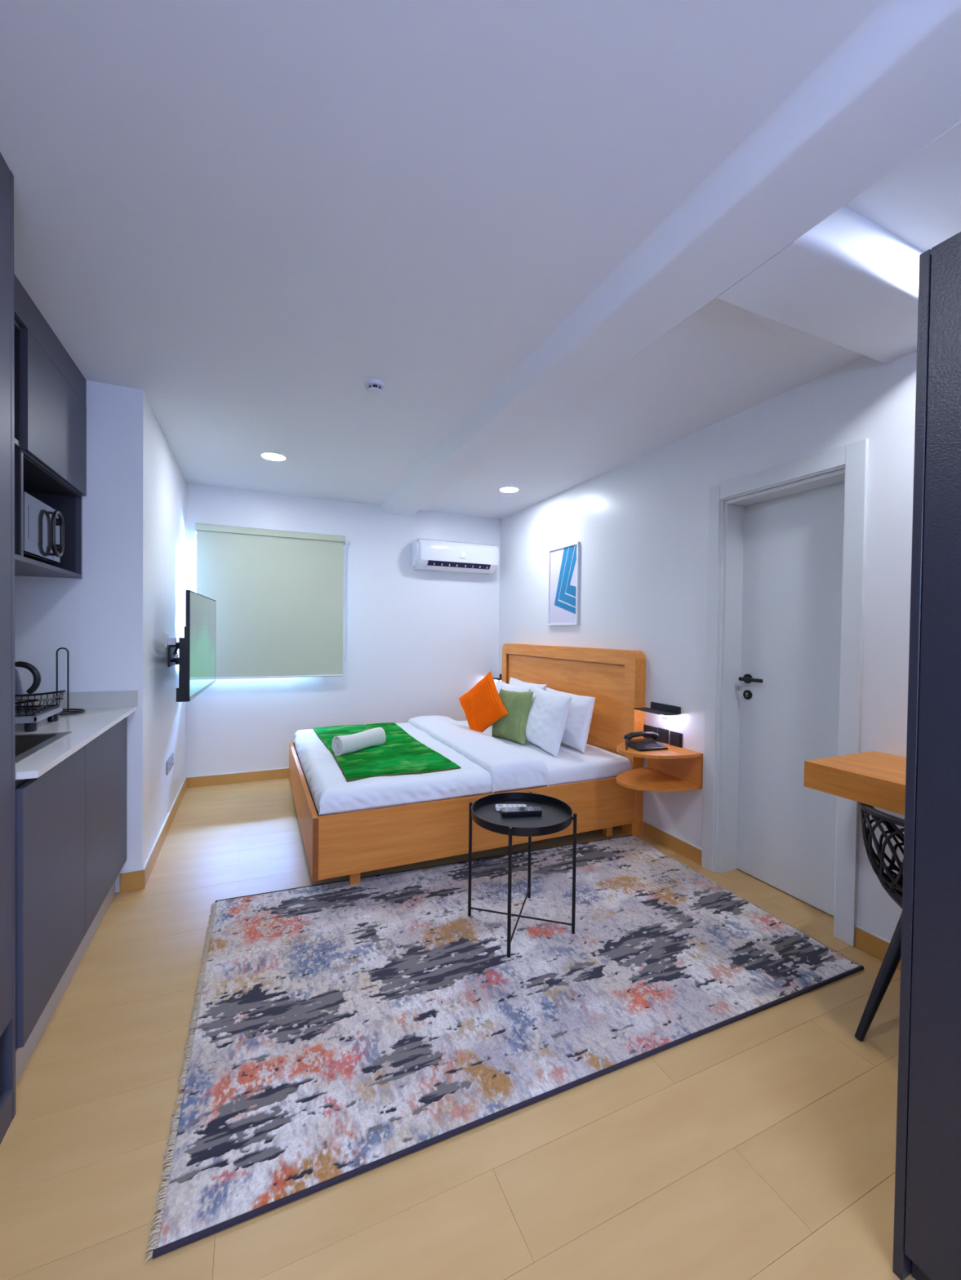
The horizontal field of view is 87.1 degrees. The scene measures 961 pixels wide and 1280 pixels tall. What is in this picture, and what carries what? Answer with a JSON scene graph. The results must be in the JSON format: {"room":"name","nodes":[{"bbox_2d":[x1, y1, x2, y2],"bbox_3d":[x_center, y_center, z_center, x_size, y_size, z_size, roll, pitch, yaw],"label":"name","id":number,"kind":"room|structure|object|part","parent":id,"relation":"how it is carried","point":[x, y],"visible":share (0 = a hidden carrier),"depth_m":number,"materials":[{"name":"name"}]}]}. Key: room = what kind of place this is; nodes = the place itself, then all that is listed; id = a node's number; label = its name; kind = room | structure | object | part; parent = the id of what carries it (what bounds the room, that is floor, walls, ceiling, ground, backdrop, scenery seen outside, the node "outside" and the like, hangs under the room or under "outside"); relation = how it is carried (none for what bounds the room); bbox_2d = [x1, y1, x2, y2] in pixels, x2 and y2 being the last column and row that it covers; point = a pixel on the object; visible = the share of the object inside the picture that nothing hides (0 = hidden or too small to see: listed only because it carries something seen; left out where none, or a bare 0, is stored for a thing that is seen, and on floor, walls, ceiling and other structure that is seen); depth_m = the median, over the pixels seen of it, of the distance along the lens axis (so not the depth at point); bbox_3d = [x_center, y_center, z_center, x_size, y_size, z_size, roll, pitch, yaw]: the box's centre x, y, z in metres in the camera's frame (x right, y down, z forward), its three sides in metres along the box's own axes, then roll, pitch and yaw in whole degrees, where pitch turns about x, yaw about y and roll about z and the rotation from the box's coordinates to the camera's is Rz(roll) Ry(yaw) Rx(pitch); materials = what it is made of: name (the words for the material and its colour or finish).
{"room":"studio apartment","nodes":[
{"label":"studio apartment","id":0,"kind":"room"},
{"bbox_2d":[14,379,186,892],"bbox_3d":[-2.427,-0.016,3.279,0.733,2.491,1.979,0,1,-24],"label":"wall","id":1,"kind":"structure","parent":0,"point":[113,622],"depth_m":2.50,"materials":[{"name":"white paint"}]},
{"bbox_2d":[13,273,86,578],"bbox_3d":[-1.805,-0.755,1.770,0.384,0.946,1.251,0,1,-24],"label":"upper cabinet","id":2,"kind":"object","parent":1,"relation":"attached to","point":[51,389],"visible":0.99,"depth_m":2.02,"materials":[{"name":"grey laminate"}]},
{"bbox_2d":[23,491,64,563],"bbox_3d":[-1.875,-0.427,1.945,0.366,0.240,0.370,0,1,-24],"label":"microwave","id":3,"kind":"object","parent":2,"relation":"on","point":[43,525],"visible":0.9,"depth_m":2.00,"materials":[{"name":"silver plastic"}]},
{"bbox_3d":[-1.726,-0.436,1.965,0.019,0.216,0.285,0,1,-24],"label":"door","id":4,"kind":"part","parent":3,"relation":"part of","materials":[{"name":"white metal"}]},
{"bbox_3d":[-1.802,-0.439,2.135,0.019,0.216,0.082,0,1,-24],"label":"control panel","id":5,"kind":"part","parent":3,"relation":"part of","materials":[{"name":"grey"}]},
{"bbox_3d":[-1.754,-0.438,2.087,0.030,0.190,0.114,0,1,-24],"label":"handle","id":6,"kind":"part","parent":3,"relation":"part of","materials":[{"name":"black plastic"}]},
{"bbox_3d":[-1.751,-0.894,2.099,0.017,0.425,0.686,0,1,-24],"label":"door","id":7,"kind":"part","parent":2,"relation":"part of","materials":[{"name":"grey laminate"}]},
{"bbox_2d":[119,867,144,893],"bbox_3d":[-1.738,1.199,2.523,0.104,0.103,0.012,0,1,-24],"label":"baseboard","id":8,"kind":"structure","parent":1,"relation":"attached to","point":[132,879],"depth_m":2.52,"materials":[{"name":"wood"}]},
{"bbox_2d":[142,775,186,887],"bbox_3d":[-2.053,1.182,3.340,0.011,0.103,1.758,0,1,-24],"label":"baseboard","id":9,"kind":"structure","parent":1,"relation":"attached to","point":[153,854],"depth_m":3.06,"materials":[{"name":"wood"}]},
{"bbox_2d":[166,752,173,775],"bbox_3d":[-2.043,0.810,3.320,0.010,0.096,0.286,0,1,-24],"label":"wall socket","id":10,"kind":"object","parent":1,"relation":"attached to","point":[170,762],"visible":1,"depth_m":3.32,"materials":[{"name":"grey plastic"}]},
{"bbox_3d":[-2.028,0.819,3.285,0.009,0.086,0.130,0,1,-24],"label":"plate","id":11,"kind":"part","parent":10,"relation":"part of","materials":[{"name":"grey plastic"}]},
{"bbox_3d":[-2.085,0.817,3.413,0.009,0.086,0.130,0,1,-24],"label":"plate","id":12,"kind":"part","parent":10,"relation":"part of","materials":[{"name":"grey plastic"}]},
{"bbox_2d":[165,633,177,647],"bbox_3d":[-1.969,0.004,3.220,0.055,0.085,0.085,0,1,-24],"label":"power adapter","id":13,"kind":"object","parent":1,"relation":"attached to","point":[169,641],"visible":0.94,"depth_m":3.20,"materials":[{"name":"white plastic"}]},
{"bbox_2d":[168,626,185,666],"bbox_3d":[-1.955,0.071,3.318,0.161,0.400,0.554,0,1,-24],"label":"bracket","id":14,"kind":"object","parent":1,"relation":"attached to","point":[172,651],"visible":0.24,"depth_m":3.26,"materials":[{"name":"black metal"}]},
{"bbox_3d":[-2.058,0.083,3.365,0.012,0.180,0.220,0,1,-24],"label":"wall plate","id":15,"kind":"part","parent":14,"relation":"part of","materials":[{"name":"black metal"}]},
{"bbox_3d":[-2.005,0.083,3.389,0.122,0.140,0.385,0,1,-24],"label":"arm","id":16,"kind":"part","parent":14,"relation":"part of","materials":[{"name":"black metal"}]},
{"bbox_2d":[175,590,215,702],"bbox_3d":[-1.902,0.024,3.414,0.072,0.644,1.115,0,1,-21],"label":"television","id":17,"kind":"object","parent":14,"relation":"attached to","point":[197,651],"visible":1,"depth_m":3.15,"materials":[{"name":"black plastic"}]},
{"bbox_3d":[-1.875,0.332,3.431,0.007,0.017,1.106,0,1,-21],"label":"chin trim","id":18,"kind":"part","parent":17,"relation":"part of","materials":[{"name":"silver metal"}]},
{"bbox_2d":[185,483,500,776],"bbox_3d":[-1.153,-0.025,4.814,2.848,2.491,0.220,0,1,-24],"label":"wall","id":19,"kind":"structure","parent":0,"point":[418,642],"depth_m":4.72,"materials":[{"name":"white paint"}]},
{"bbox_2d":[186,767,288,787],"bbox_3d":[-1.121,1.177,4.728,2.848,0.092,0.012,0,1,-24],"label":"baseboard","id":20,"kind":"structure","parent":19,"relation":"attached to","point":[277,773],"depth_m":4.30,"materials":[{"name":"wood"}]},
{"bbox_2d":[195,523,348,679],"bbox_3d":[-1.768,-0.307,4.360,1.212,1.265,0.094,0,1,-24],"label":"roller blind","id":21,"kind":"object","parent":19,"relation":"attached to","point":[277,595],"visible":0.97,"depth_m":4.33,"materials":[{"name":"fabric"}]},
{"bbox_3d":[-1.215,-0.355,4.573,0.027,1.003,0.003,0,1,-24],"label":"bead chain","id":22,"kind":"part","parent":21,"relation":"part of","materials":[{"name":"white plastic"}]},
{"bbox_2d":[411,538,498,574],"bbox_3d":[-0.242,-0.818,4.968,0.843,0.285,0.212,0,1,-24],"label":"air conditioner","id":23,"kind":"object","parent":19,"relation":"attached to","point":[431,555],"visible":1,"depth_m":4.87,"materials":[{"name":"white plastic"}]},
{"bbox_2d":[426,560,490,569],"bbox_3d":[-0.208,-0.725,4.921,0.648,0.055,0.078,0,1,-24],"label":"air vent","id":24,"kind":"object","parent":23,"relation":"attached to","point":[431,564],"depth_m":4.90,"materials":[{"name":"black plastic"}]},
{"bbox_3d":[-0.190,-0.841,4.890,0.804,0.191,0.026,0,1,-24],"label":"panel","id":25,"kind":"part","parent":23,"relation":"part of","materials":[{"name":"white plastic"}]},
{"bbox_2d":[0,777,915,1279],"bbox_3d":[0.000,1.315,1.757,3.931,0.060,6.594,0,1,-24],"label":"floor","id":26,"kind":"structure","parent":0,"point":[760,1145],"depth_m":1.28,"materials":[{"name":"beige wood"}]},
{"bbox_2d":[0,152,15,1144],"bbox_3d":[-1.199,0.044,0.602,0.540,2.488,1.377,0,1,-24],"label":"tall cabinet","id":27,"kind":"object","parent":26,"relation":"on","point":[7,756],"visible":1,"depth_m":1.30,"materials":[{"name":"grey laminate"}]},
{"bbox_3d":[-0.973,1.247,0.719,0.017,0.085,1.358,0,1,-24],"label":"drawer","id":28,"kind":"part","parent":27,"relation":"part of","materials":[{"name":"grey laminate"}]},
{"bbox_2d":[15,716,127,1084],"bbox_3d":[-1.748,0.812,1.829,0.550,0.899,1.251,0,1,-24],"label":"base cabinet","id":29,"kind":"object","parent":26,"relation":"on","point":[71,819],"visible":0.83,"depth_m":1.65,"materials":[{"name":"grey laminate"}]},
{"bbox_3d":[-1.522,0.387,1.911,0.025,0.046,1.233,0,1,-24],"label":"finger rail","id":30,"kind":"part","parent":29,"relation":"part of","materials":[{"name":"black metal"}]},
{"bbox_3d":[-1.363,0.751,1.620,0.018,0.707,0.550,0,1,-24],"label":"door","id":31,"kind":"part","parent":29,"relation":"part of","materials":[{"name":"grey laminate"}]},
{"bbox_2d":[14,690,137,779],"bbox_3d":[-1.724,0.312,1.830,0.592,0.100,1.252,0,1,-24],"label":"countertop","id":32,"kind":"structure","parent":29,"relation":"on","point":[104,709],"depth_m":2.05,"materials":[{"name":"white stone"}]},
{"bbox_2d":[14,661,40,706],"bbox_3d":[-2.030,0.211,2.152,0.204,0.240,0.160,1,1,12],"label":"kettle","id":33,"kind":"object","parent":32,"relation":"on","point":[36,674],"visible":0.44,"depth_m":2.18,"materials":[{"name":"black plastic"}]},
{"bbox_2d":[14,689,66,732],"bbox_3d":[-1.840,0.276,1.944,0.315,0.124,0.310,0,1,-24],"label":"dish rack","id":34,"kind":"object","parent":32,"relation":"on","point":[28,715],"visible":0.8,"depth_m":1.97,"materials":[{"name":"grey metal"}]},
{"bbox_2d":[14,706,62,724],"bbox_3d":[-1.840,0.293,1.944,0.295,0.021,0.290,0,1,-24],"label":"drip tray","id":35,"kind":"object","parent":34,"relation":"on","point":[28,717],"depth_m":1.96,"materials":[{"name":"grey plastic"}]},
{"bbox_2d":[14,692,64,716],"bbox_3d":[-1.839,0.250,1.943,0.310,0.060,0.305,0,1,-24],"label":"wire basket","id":36,"kind":"object","parent":34,"relation":"on","point":[39,710],"depth_m":2.01,"materials":[{"name":"black metal"}]},
{"bbox_2d":[14,731,71,764],"bbox_3d":[-1.607,0.439,1.566,0.416,0.188,0.499,0,1,-24],"label":"sink","id":37,"kind":"object","parent":32,"relation":"in","point":[26,745],"visible":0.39,"depth_m":1.79,"materials":[{"name":"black metal"}]},
{"bbox_2d":[14,733,57,756],"bbox_3d":[-1.607,0.439,1.566,0.360,0.187,0.443,0,1,-24],"label":"basin","id":38,"kind":"object","parent":37,"relation":"in","point":[24,744],"depth_m":1.80,"materials":[{"name":"black metal"}]},
{"bbox_2d":[56,647,85,715],"bbox_3d":[-1.897,0.183,2.294,0.164,0.298,0.164,0,1,-24],"label":"paper towel holder","id":39,"kind":"object","parent":32,"relation":"on","point":[80,710],"visible":0.66,"depth_m":2.30,"materials":[{"name":"black metal"}]},
{"bbox_3d":[-1.613,0.739,2.180,0.018,0.707,0.671,0,1,-24],"label":"door","id":40,"kind":"part","parent":29,"relation":"part of","materials":[{"name":"grey laminate"}]},
{"bbox_2d":[288,643,645,884],"bbox_3d":[-0.260,0.648,3.755,2.074,1.203,1.945,0,1,-24],"label":"frame","id":41,"kind":"object","parent":26,"relation":"on","point":[351,843],"visible":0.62,"depth_m":3.09,"materials":[{"name":"brown wood"}]},
{"bbox_3d":[-1.169,1.000,3.276,0.026,0.310,1.797,0,1,-24],"label":"footboard","id":42,"kind":"part","parent":41,"relation":"part of","materials":[{"name":"brown wood"}]},
{"bbox_3d":[-0.649,1.167,2.607,0.050,0.168,0.044,0,1,-24],"label":"leg","id":43,"kind":"part","parent":41,"relation":"part of","materials":[{"name":"brown wood"}]},
{"bbox_2d":[297,720,631,816],"bbox_3d":[-0.258,0.899,3.683,1.940,0.300,1.748,0,1,-24],"label":"mattress","id":44,"kind":"object","parent":41,"relation":"on","point":[571,765],"visible":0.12,"depth_m":3.24,"materials":[{"name":"white fabric"}]},
{"bbox_2d":[293,715,549,815],"bbox_3d":[-0.556,0.781,3.545,1.324,0.198,1.788,0,1,-24],"label":"duvet","id":45,"kind":"object","parent":44,"relation":"on","point":[488,764],"visible":0.83,"depth_m":2.91,"materials":[{"name":"white fabric"}]},
{"bbox_2d":[312,722,461,782],"bbox_3d":[-0.730,0.729,3.519,0.685,0.029,1.580,0,1,-24],"label":"throw blanket","id":46,"kind":"object","parent":45,"relation":"on","point":[401,753],"visible":0.79,"depth_m":3.15,"materials":[{"name":"green fabric"}]},
{"bbox_2d":[331,727,386,755],"bbox_3d":[-0.794,0.662,3.323,0.098,0.126,0.399,1,1,32],"label":"rolled towel","id":47,"kind":"object","parent":46,"relation":"on","point":[340,744],"visible":1,"depth_m":3.26,"materials":[{"name":"white fabric"}]},
{"bbox_2d":[458,671,507,732],"bbox_3d":[0.012,0.510,3.929,0.547,0.539,0.170,2,1,42],"label":"cushion","id":48,"kind":"object","parent":44,"relation":"on","point":[482,706],"visible":0.99,"depth_m":3.87,"materials":[{"name":"orange fabric"}]},
{"bbox_2d":[492,688,533,744],"bbox_3d":[0.231,0.569,3.827,0.178,0.398,0.436,0,1,-33],"label":"cushion","id":49,"kind":"object","parent":44,"relation":"on","point":[512,726],"visible":0.83,"depth_m":3.71,"materials":[{"name":"green fabric"}]},
{"bbox_2d":[495,680,531,693],"bbox_3d":[0.216,0.560,4.209,0.185,0.398,0.611,0,1,-24],"label":"pillow","id":50,"kind":"object","parent":44,"relation":"on","point":[500,684],"visible":0.14,"depth_m":4.19,"materials":[{"name":"white fabric"}]},
{"bbox_2d":[508,677,546,691],"bbox_3d":[0.367,0.548,4.340,0.182,0.398,0.662,0,1,-24],"label":"pillow","id":51,"kind":"object","parent":44,"relation":"on","point":[514,682],"visible":0.12,"depth_m":4.28,"materials":[{"name":"white fabric"}]},
{"bbox_2d":[525,685,572,757],"bbox_3d":[0.448,0.560,3.572,0.190,0.414,0.542,0,1,-17],"label":"pillow","id":52,"kind":"object","parent":44,"relation":"on","point":[547,718],"visible":0.89,"depth_m":3.43,"materials":[{"name":"white fabric"}]},
{"bbox_2d":[545,687,595,753],"bbox_3d":[0.610,0.571,3.722,0.189,0.375,0.662,0,1,-24],"label":"pillow","id":53,"kind":"object","parent":44,"relation":"on","point":[576,731],"visible":0.5,"depth_m":3.48,"materials":[{"name":"white fabric"}]},
{"bbox_3d":[0.100,1.024,2.874,1.960,0.309,0.025,0,1,-24],"label":"rail","id":54,"kind":"part","parent":41,"relation":"part of","materials":[{"name":"brown wood"}]},
{"bbox_3d":[0.653,0.653,4.178,0.063,1.203,1.920,0,1,-24],"label":"headboard","id":55,"kind":"part","parent":41,"relation":"part of","materials":[{"name":"brown wood"}]},
{"bbox_3d":[0.820,1.175,3.265,0.050,0.168,0.044,0,1,-24],"label":"leg","id":56,"kind":"part","parent":41,"relation":"part of","materials":[{"name":"brown wood"}]},
{"bbox_2d":[144,835,863,1262],"bbox_3d":[0.130,1.273,2.209,2.463,0.013,1.538,0,1,-24],"label":"area rug","id":57,"kind":"object","parent":26,"relation":"on","point":[342,1031],"visible":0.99,"depth_m":1.79,"materials":[{"name":"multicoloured carpet"}]},
{"bbox_2d":[467,791,577,957],"bbox_3d":[0.179,1.006,2.251,0.448,0.520,0.448,0,1,-24],"label":"tray table","id":58,"kind":"object","parent":57,"relation":"on","point":[556,815],"visible":0.98,"depth_m":2.22,"materials":[{"name":"black metal"}]},
{"bbox_3d":[-0.047,1.002,2.313,0.015,0.520,0.015,0,1,-24],"label":"leg","id":59,"kind":"part","parent":58,"relation":"part of","materials":[{"name":"black metal"}]},
{"bbox_3d":[0.117,1.009,2.024,0.015,0.520,0.015,0,1,-24],"label":"leg","id":60,"kind":"part","parent":58,"relation":"part of","materials":[{"name":"black metal"}]},
{"bbox_2d":[494,804,526,811],"bbox_3d":[0.141,0.770,2.325,0.145,0.019,0.048,1,1,-1],"label":"remote control","id":61,"kind":"object","parent":58,"relation":"in","point":[498,806],"visible":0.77,"depth_m":2.32,"materials":[{"name":"white plastic"}]},
{"bbox_2d":[500,805,542,816],"bbox_3d":[0.183,0.767,2.265,0.185,0.027,0.048,1,1,-9],"label":"remote control","id":62,"kind":"object","parent":58,"relation":"in","point":[518,811],"visible":1,"depth_m":2.25,"materials":[{"name":"black plastic"}]},
{"bbox_2d":[471,791,573,836],"bbox_3d":[0.182,0.766,2.247,0.448,0.038,0.448,0,1,-24],"label":"tray","id":63,"kind":"object","parent":58,"relation":"on","point":[556,815],"depth_m":2.23,"materials":[{"name":"black metal"}]},
{"bbox_3d":[0.242,1.004,2.477,0.015,0.520,0.015,0,1,-24],"label":"leg","id":64,"kind":"part","parent":58,"relation":"part of","materials":[{"name":"black metal"}]},
{"bbox_3d":[0.406,1.010,2.188,0.015,0.520,0.015,0,1,-24],"label":"leg","id":65,"kind":"part","parent":58,"relation":"part of","materials":[{"name":"black metal"}]},
{"bbox_2d":[854,801,904,1041],"bbox_3d":[1.519,0.937,1.638,0.526,0.748,0.487,0,1,-24],"label":"chair","id":66,"kind":"object","parent":26,"relation":"on","point":[891,882],"visible":0.41,"depth_m":1.67,"materials":[{"name":"black plastic"}]},
{"bbox_3d":[1.358,1.103,1.678,0.267,0.410,0.055,1,1,-7],"label":"leg","id":67,"kind":"part","parent":66,"relation":"part of","materials":[{"name":"black metal"}]},
{"bbox_2d":[892,231,960,1279],"bbox_3d":[1.682,0.285,0.585,1.127,2.080,1.480,0,1,-24],"label":"wardrobe","id":68,"kind":"object","parent":26,"relation":"on","point":[926,1233],"visible":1,"depth_m":0.99,"materials":[{"name":"laminate"}]},
{"bbox_3d":[1.383,0.271,1.252,1.127,2.080,0.018,0,1,-24],"label":"panel","id":69,"kind":"part","parent":68,"relation":"part of","materials":[{"name":"laminate"}]},
{"bbox_2d":[0,0,960,519],"bbox_3d":[-0.010,-1.258,1.751,3.881,0.237,6.694,0,1,-24],"label":"ceiling","id":70,"kind":"structure","parent":0,"point":[567,243],"depth_m":1.42,"materials":[{"name":"white paint"}]},
{"bbox_2d":[259,452,287,461],"bbox_3d":[-1.412,-1.249,3.449,0.174,0.005,0.174,0,1,-24],"label":"recessed light","id":71,"kind":"object","parent":70,"relation":"in","point":[273,456],"visible":1,"depth_m":3.44,"materials":[{"name":"white plastic"}]},
{"bbox_2d":[262,453,284,460],"bbox_3d":[-1.412,-1.250,3.449,0.150,0.003,0.150,0,1,-20],"label":"diffuser","id":72,"kind":"object","parent":71,"relation":"attached to","point":[270,456],"depth_m":3.44,"materials":[{"name":"white plastic"}]},
{"bbox_2d":[364,378,384,395],"bbox_3d":[-0.504,-1.201,2.411,0.092,0.045,0.092,0,1,-24],"label":"smoke detector","id":73,"kind":"object","parent":70,"relation":"attached to","point":[375,387],"visible":1,"depth_m":2.39,"materials":[{"name":"white plastic"}]},
{"bbox_2d":[498,486,519,493],"bbox_3d":[0.236,-1.240,4.175,0.174,0.005,0.174,0,1,-24],"label":"recessed light","id":74,"kind":"object","parent":70,"relation":"in","point":[505,489],"visible":1,"depth_m":4.16,"materials":[{"name":"white plastic"}]},
{"bbox_2d":[500,487,518,492],"bbox_3d":[0.236,-1.241,4.175,0.150,0.003,0.150,0,1,-29],"label":"diffuser","id":75,"kind":"object","parent":74,"relation":"attached to","point":[502,489],"depth_m":4.16,"materials":[{"name":"white plastic"}]},
{"bbox_2d":[497,351,916,941],"bbox_3d":[1.565,0.002,2.550,0.260,2.581,6.574,0,1,-24],"label":"wall","id":76,"kind":"structure","parent":0,"point":[640,525],"depth_m":2.95,"materials":[{"name":"white paint"}]},
{"bbox_2d":[493,674,502,681],"bbox_3d":[0.185,0.394,5.166,0.115,0.080,0.230,0,1,-24],"label":"reading lamp","id":77,"kind":"object","parent":76,"relation":"attached to","point":[500,677],"visible":0.58,"depth_m":5.18,"materials":[{"name":"black metal"}]},
{"bbox_2d":[546,542,580,625],"bbox_3d":[0.682,-0.449,4.180,0.022,0.657,0.437,0,1,-24],"label":"framed picture","id":78,"kind":"object","parent":76,"relation":"attached to","point":[563,569],"visible":1,"depth_m":4.16,"materials":[{"name":"paper"}]},
{"bbox_2d":[643,724,657,739],"bbox_3d":[1.087,0.597,3.279,0.010,0.085,0.154,0,1,-24],"label":"wall switch","id":79,"kind":"object","parent":76,"relation":"attached to","point":[646,727],"visible":0.36,"depth_m":3.26,"materials":[{"name":"black plastic"}]},
{"bbox_2d":[633,702,680,719],"bbox_3d":[1.093,0.439,3.139,0.115,0.080,0.280,0,1,-24],"label":"reading lamp","id":80,"kind":"object","parent":76,"relation":"attached to","point":[664,710],"visible":1,"depth_m":3.11,"materials":[{"name":"black metal"}]},
{"bbox_3d":[1.148,0.422,3.141,0.014,0.046,0.240,0,1,-24],"label":"wall plate","id":81,"kind":"part","parent":80,"relation":"part of","materials":[{"name":"black metal"}]},
{"bbox_2d":[616,742,702,791],"bbox_3d":[0.999,0.743,2.998,0.398,0.202,0.428,0,1,-24],"label":"shelf","id":82,"kind":"object","parent":76,"relation":"attached to","point":[673,769],"visible":0.94,"depth_m":2.95,"materials":[{"name":"brown wood"}]},
{"bbox_2d":[623,731,668,751],"bbox_3d":[0.964,0.597,3.001,0.291,0.086,0.157,0,1,-17],"label":"telephone","id":83,"kind":"object","parent":82,"relation":"on","point":[651,744],"visible":1,"depth_m":3.01,"materials":[{"name":"black plastic"}]},
{"bbox_3d":[0.860,0.611,2.969,0.014,0.052,0.122,1,1,18],"label":"coiled cord","id":84,"kind":"part","parent":83,"relation":"part of","materials":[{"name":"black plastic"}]},
{"bbox_3d":[1.024,0.623,2.989,0.118,0.019,0.077,0,1,-17],"label":"keypad plate","id":85,"kind":"part","parent":83,"relation":"part of","materials":[{"name":"black plastic"}]},
{"bbox_3d":[1.174,0.744,3.076,0.013,0.202,0.428,0,1,-24],"label":"panel","id":86,"kind":"part","parent":82,"relation":"part of","materials":[{"name":"brown wood"}]},
{"bbox_2d":[657,727,668,743],"bbox_3d":[1.140,0.599,3.158,0.013,0.088,0.090,0,1,-24],"label":"wall switch","id":87,"kind":"object","parent":76,"relation":"attached to","point":[663,733],"visible":0.88,"depth_m":3.15,"materials":[{"name":"black plastic"}]},
{"bbox_2d":[642,820,702,865],"bbox_3d":[1.166,1.232,3.091,0.012,0.092,0.482,0,1,-24],"label":"baseboard","id":88,"kind":"structure","parent":76,"relation":"attached to","point":[668,840],"depth_m":3.07,"materials":[{"name":"wood"}]},
{"bbox_2d":[669,730,682,747],"bbox_3d":[1.183,0.602,3.062,0.013,0.086,0.096,0,1,-24],"label":"wall switch","id":89,"kind":"object","parent":76,"relation":"attached to","point":[675,738],"visible":1,"depth_m":3.05,"materials":[{"name":"black plastic"}]},
{"bbox_2d":[701,438,868,946],"bbox_3d":[1.529,0.222,2.530,0.220,2.139,0.797,0,1,-24],"label":"door","id":90,"kind":"structure","parent":76,"relation":"in","point":[787,542],"depth_m":2.56,"materials":[{"name":"white paint"}]},
{"bbox_3d":[1.465,0.300,2.773,0.008,0.052,0.052,0,1,-24],"label":"keyhole plate","id":91,"kind":"part","parent":90,"relation":"part of","materials":[{"name":"black metal"}]},
{"bbox_3d":[1.461,0.213,2.715,0.062,0.052,0.151,0,1,-24],"label":"handle","id":92,"kind":"part","parent":90,"relation":"part of","materials":[{"name":"black metal"}]},
{"bbox_2d":[803,751,906,814],"bbox_3d":[1.552,0.512,1.711,0.443,0.097,0.632,0,1,-24],"label":"desk","id":93,"kind":"object","parent":76,"relation":"attached to","point":[872,778],"visible":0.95,"depth_m":1.79,"materials":[{"name":"brown wood"}]},
{"bbox_3d":[1.357,0.513,1.607,0.001,0.070,0.582,0,1,-24],"label":"inlay panel","id":94,"kind":"part","parent":93,"relation":"part of","materials":[{"name":"brown wood"}]},
{"bbox_2d":[854,924,900,970],"bbox_3d":[1.730,1.260,1.833,0.012,0.092,0.679,0,1,-24],"label":"baseboard","id":95,"kind":"structure","parent":76,"relation":"attached to","point":[870,943],"depth_m":2.08,"materials":[{"name":"wood"}]}
]}

